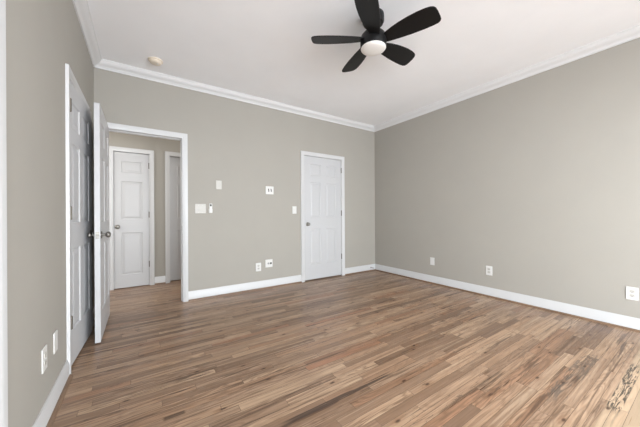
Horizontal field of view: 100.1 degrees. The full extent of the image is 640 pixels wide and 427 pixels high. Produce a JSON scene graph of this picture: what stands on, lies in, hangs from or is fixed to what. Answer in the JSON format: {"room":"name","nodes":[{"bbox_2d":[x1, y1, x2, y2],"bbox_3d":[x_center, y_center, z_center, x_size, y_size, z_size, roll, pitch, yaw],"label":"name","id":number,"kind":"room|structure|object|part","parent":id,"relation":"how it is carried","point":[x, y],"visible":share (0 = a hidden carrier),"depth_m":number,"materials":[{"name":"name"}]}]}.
{"room":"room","nodes":[
{"label":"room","id":0,"kind":"room"},
{"bbox_2d":[6,0,94,426],"bbox_3d":[-0.859,-0.290,0.424,0.115,2.770,5.858,0,0,-34],"label":"wall","id":1,"kind":"structure","parent":0,"point":[42,36],"depth_m":1.30,"materials":[{"name":"beige paint"}]},
{"bbox_2d":[0,0,7,426],"bbox_3d":[-0.918,0.038,0.584,0.074,2.114,0.874,0,0,-34],"label":"door frame","id":2,"kind":"structure","parent":1,"relation":"attached to","point":[3,145],"depth_m":0.95,"materials":[{"name":"white wood"}]},
{"bbox_2d":[41,344,46,373],"bbox_3d":[-1.416,0.743,1.379,0.009,0.120,0.078,0,0,-34],"label":"wall outlet","id":3,"kind":"object","parent":1,"relation":"attached to","point":[44,350],"visible":1,"depth_m":1.37,"materials":[{"name":"white plastic"}]},
{"bbox_2d":[53,330,57,353],"bbox_3d":[-1.535,0.740,1.558,0.008,0.117,0.072,0,0,-34],"label":"blank plate","id":4,"kind":"object","parent":1,"relation":"attached to","point":[55,335],"visible":1,"depth_m":1.55,"materials":[{"name":"white plastic"}]},
{"bbox_2d":[32,306,94,426],"bbox_3d":[-0.799,1.034,0.460,0.014,0.120,5.858,0,0,-34],"label":"baseboard","id":5,"kind":"structure","parent":1,"relation":"attached to","point":[49,405],"depth_m":1.50,"materials":[{"name":"white wood"}]},
{"bbox_2d":[65,63,89,373],"bbox_3d":[-1.967,0.043,2.158,0.074,2.114,0.882,0,0,-34],"label":"door frame","id":6,"kind":"structure","parent":1,"relation":"attached to","point":[69,76],"depth_m":1.81,"materials":[{"name":"white wood"}]},
{"bbox_2d":[70,82,93,365],"bbox_3d":[-1.930,0.066,2.182,0.083,2.032,0.748,0,0,-31],"label":"door","id":7,"kind":"structure","parent":1,"relation":"in","point":[80,114],"depth_m":2.14,"materials":[{"name":"white wood"}]},
{"bbox_2d":[72,0,101,67],"bbox_3d":[-0.786,-1.635,0.478,0.078,0.082,5.858,0,0,-34],"label":"crown molding","id":8,"kind":"structure","parent":1,"relation":"attached to","point":[81,7],"depth_m":2.35,"materials":[{"name":"white wood"}]},
{"bbox_2d":[88,102,110,342],"bbox_3d":[-2.098,0.073,2.604,0.155,2.032,0.811,0,0,-34],"label":"door","id":9,"kind":"structure","parent":1,"relation":"in","point":[101,234],"depth_m":2.34,"materials":[{"name":"white wood"}]},
{"bbox_3d":[-1.873,0.178,2.352,0.062,0.053,0.053,0,0,-34],"label":"knob","id":10,"kind":"part","parent":9,"relation":"part of","materials":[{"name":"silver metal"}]},
{"bbox_2d":[109,131,179,282],"bbox_3d":[-2.529,-0.282,4.378,3.450,2.770,0.190,0,0,-34],"label":"wall","id":11,"kind":"structure","parent":0,"point":[159,146],"depth_m":4.24,"materials":[{"name":"beige paint"}]},
{"bbox_2d":[114,151,149,288],"bbox_3d":[-2.833,0.085,4.050,0.445,2.020,0.093,0,0,-34],"label":"door","id":12,"kind":"structure","parent":11,"relation":"in","point":[131,170],"depth_m":4.05,"materials":[{"name":"white wood"}]},
{"bbox_2d":[109,146,154,289],"bbox_3d":[-2.864,0.054,4.088,0.570,2.102,0.116,0,0,-34],"label":"door frame","id":13,"kind":"structure","parent":11,"relation":"attached to","point":[112,149],"depth_m":4.04,"materials":[{"name":"white wood"}]},
{"bbox_2d":[155,276,165,282],"bbox_3d":[-2.465,1.043,4.293,3.450,0.120,0.014,0,0,-34],"label":"baseboard","id":14,"kind":"structure","parent":11,"relation":"attached to","point":[160,279],"depth_m":4.25,"materials":[{"name":"white wood"}]},
{"bbox_2d":[165,151,179,282],"bbox_3d":[-2.137,0.044,4.572,0.874,2.114,0.116,0,0,-34],"label":"door frame","id":15,"kind":"structure","parent":11,"relation":"attached to","point":[168,154],"depth_m":4.30,"materials":[{"name":"white wood"}]},
{"bbox_2d":[170,157,180,280],"bbox_3d":[-2.154,0.073,4.598,0.740,2.032,0.093,0,0,-34],"label":"door","id":16,"kind":"structure","parent":11,"relation":"in","point":[175,191],"depth_m":4.45,"materials":[{"name":"white wood"}]},
{"bbox_2d":[94,68,374,290],"bbox_3d":[-1.123,-0.289,3.838,5.191,2.770,0.115,0,0,-34],"label":"wall","id":17,"kind":"structure","parent":0,"point":[249,148],"depth_m":3.80,"materials":[{"name":"beige paint"}]},
{"bbox_2d":[107,122,187,301],"bbox_3d":[-2.079,0.044,3.189,0.908,2.114,0.133,0,0,-34],"label":"door frame","id":18,"kind":"structure","parent":17,"relation":"attached to","point":[113,127],"depth_m":3.36,"materials":[{"name":"white wood"}]},
{"bbox_2d":[195,204,205,212],"bbox_3d":[-1.549,-0.073,3.478,0.128,0.122,0.010,0,0,-34],"label":"light switch","id":19,"kind":"object","parent":17,"relation":"attached to","point":[199,208],"visible":1,"depth_m":3.48,"materials":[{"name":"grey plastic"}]},
{"bbox_2d":[216,180,221,188],"bbox_3d":[-1.360,-0.395,3.606,0.072,0.117,0.008,0,0,-34],"label":"blank plate","id":20,"kind":"object","parent":17,"relation":"attached to","point":[218,183],"visible":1,"depth_m":3.60,"materials":[{"name":"grey plastic"}]},
{"bbox_2d":[95,59,373,131],"bbox_3d":[-0.669,-1.635,4.029,4.212,0.082,0.078,0,0,-34],"label":"crown molding","id":21,"kind":"structure","parent":17,"relation":"attached to","point":[104,64],"depth_m":3.56,"materials":[{"name":"white wood"}]},
{"bbox_2d":[256,263,260,270],"bbox_3d":[-0.897,0.770,3.910,0.078,0.120,0.009,0,0,-34],"label":"wall outlet","id":22,"kind":"object","parent":17,"relation":"attached to","point":[258,265],"visible":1,"depth_m":3.91,"materials":[{"name":"white plastic"}]},
{"bbox_2d":[265,259,272,266],"bbox_3d":[-0.760,0.731,4.001,0.112,0.115,0.010,0,0,-34],"label":"plate","id":23,"kind":"object","parent":17,"relation":"attached to","point":[268,263],"visible":1,"depth_m":4.00,"materials":[{"name":"white plastic"}]},
{"bbox_2d":[266,186,273,193],"bbox_3d":[-0.752,-0.359,4.011,0.124,0.118,0.008,0,0,-34],"label":"cable plate","id":24,"kind":"object","parent":17,"relation":"attached to","point":[269,189],"visible":1,"depth_m":4.01,"materials":[{"name":"white plastic"}]},
{"bbox_2d":[188,264,374,301],"bbox_3d":[-0.293,1.032,4.309,3.299,0.120,0.014,0,0,-34],"label":"baseboard","id":25,"kind":"structure","parent":17,"relation":"attached to","point":[195,294],"depth_m":3.85,"materials":[{"name":"white wood"}]},
{"bbox_2d":[292,206,296,213],"bbox_3d":[-0.403,-0.068,4.241,0.072,0.117,0.010,0,0,-34],"label":"light switch","id":26,"kind":"object","parent":17,"relation":"attached to","point":[293,207],"visible":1,"depth_m":4.24,"materials":[{"name":"white plastic"}]},
{"bbox_2d":[300,151,344,281],"bbox_3d":[0.051,0.033,4.573,0.893,2.114,0.074,0,0,-34],"label":"door frame","id":27,"kind":"structure","parent":17,"relation":"attached to","point":[302,153],"depth_m":4.48,"materials":[{"name":"white wood"}]},
{"bbox_2d":[304,156,341,279],"bbox_3d":[0.071,0.057,4.553,0.768,2.026,0.093,0,0,-34],"label":"door","id":28,"kind":"structure","parent":17,"relation":"in","point":[322,176],"depth_m":4.55,"materials":[{"name":"white wood"}]},
{"bbox_2d":[52,270,639,426],"bbox_3d":[0.231,1.149,1.863,5.541,0.120,7.450,0,0,-34],"label":"floor","id":29,"kind":"structure","parent":0,"point":[375,348],"depth_m":1.98,"materials":[{"name":"brown wood"}]},
{"bbox_2d":[87,0,639,125],"bbox_3d":[0.216,-1.741,1.863,5.541,0.120,7.450,0,0,-34],"label":"ceiling","id":30,"kind":"structure","parent":0,"point":[265,49],"depth_m":2.64,"materials":[{"name":"paint"}]},
{"bbox_2d":[148,56,162,65],"bbox_3d":[-1.785,-1.650,2.908,0.140,0.041,0.140,0,0,-34],"label":"smoke detector","id":31,"kind":"object","parent":30,"relation":"attached to","point":[155,61],"visible":1,"depth_m":2.88,"materials":[{"name":"beige plastic"}]},
{"bbox_2d":[311,0,440,71],"bbox_3d":[0.465,-1.530,2.284,0.986,0.305,1.010,0,0,-34],"label":"ceiling fan","id":32,"kind":"object","parent":30,"relation":"hanging from","point":[373,42],"visible":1,"depth_m":2.17,"materials":[{"name":"black metal"}]},
{"bbox_3d":[0.146,-1.467,2.256,0.438,0.048,0.165,0,0,0],"label":"fan blade","id":33,"kind":"part","parent":32,"relation":"part of","materials":[{"name":"black wood"}]},
{"bbox_3d":[0.352,-1.468,2.546,0.165,0.048,0.438,0,0,-18],"label":"fan blade","id":34,"kind":"part","parent":32,"relation":"part of","materials":[{"name":"black wood"}]},
{"bbox_3d":[0.359,-1.468,1.970,0.165,0.048,0.438,0,0,18],"label":"fan blade","id":35,"kind":"part","parent":32,"relation":"part of","materials":[{"name":"black wood"}]},
{"bbox_3d":[0.688,-1.470,2.443,0.439,0.048,0.166,0,0,-34],"label":"fan blade","id":36,"kind":"part","parent":32,"relation":"part of","materials":[{"name":"black wood"}]},
{"bbox_3d":[0.696,-1.470,2.085,0.438,0.048,0.165,0,0,36],"label":"fan blade","id":37,"kind":"part","parent":32,"relation":"part of","materials":[{"name":"black wood"}]},
{"bbox_2d":[374,38,639,318],"bbox_3d":[2.405,-0.308,3.334,0.120,2.770,7.320,0,0,-34],"label":"wall","id":38,"kind":"structure","parent":0,"point":[535,179],"depth_m":3.14,"materials":[{"name":"beige paint"}]},
{"bbox_2d":[430,257,434,264],"bbox_3d":[1.758,0.735,4.197,0.008,0.117,0.072,0,0,-34],"label":"blank plate","id":39,"kind":"object","parent":38,"relation":"attached to","point":[431,258],"visible":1,"depth_m":4.21,"materials":[{"name":"white plastic"}]},
{"bbox_2d":[486,266,491,275],"bbox_3d":[2.214,0.737,3.512,0.009,0.120,0.078,0,0,-34],"label":"wall outlet","id":40,"kind":"object","parent":38,"relation":"attached to","point":[488,268],"visible":1,"depth_m":3.51,"materials":[{"name":"white plastic"}]},
{"bbox_2d":[374,25,639,131],"bbox_3d":[2.654,-1.653,2.771,0.078,0.082,5.858,0,0,-34],"label":"crown molding","id":41,"kind":"structure","parent":38,"relation":"attached to","point":[633,33],"depth_m":3.10,"materials":[{"name":"white wood"}]},
{"bbox_2d":[375,264,639,332],"bbox_3d":[2.695,1.016,2.788,0.014,0.120,5.858,0,0,-34],"label":"baseboard","id":42,"kind":"structure","parent":38,"relation":"attached to","point":[626,321],"depth_m":3.13,"materials":[{"name":"white wood"}]},
{"bbox_2d":[626,286,638,300],"bbox_3d":[2.896,0.735,2.489,0.009,0.120,0.078,0,0,-34],"label":"wall outlet","id":43,"kind":"object","parent":38,"relation":"attached to","point":[632,293],"visible":1,"depth_m":2.48,"materials":[{"name":"white plastic"}]}
]}

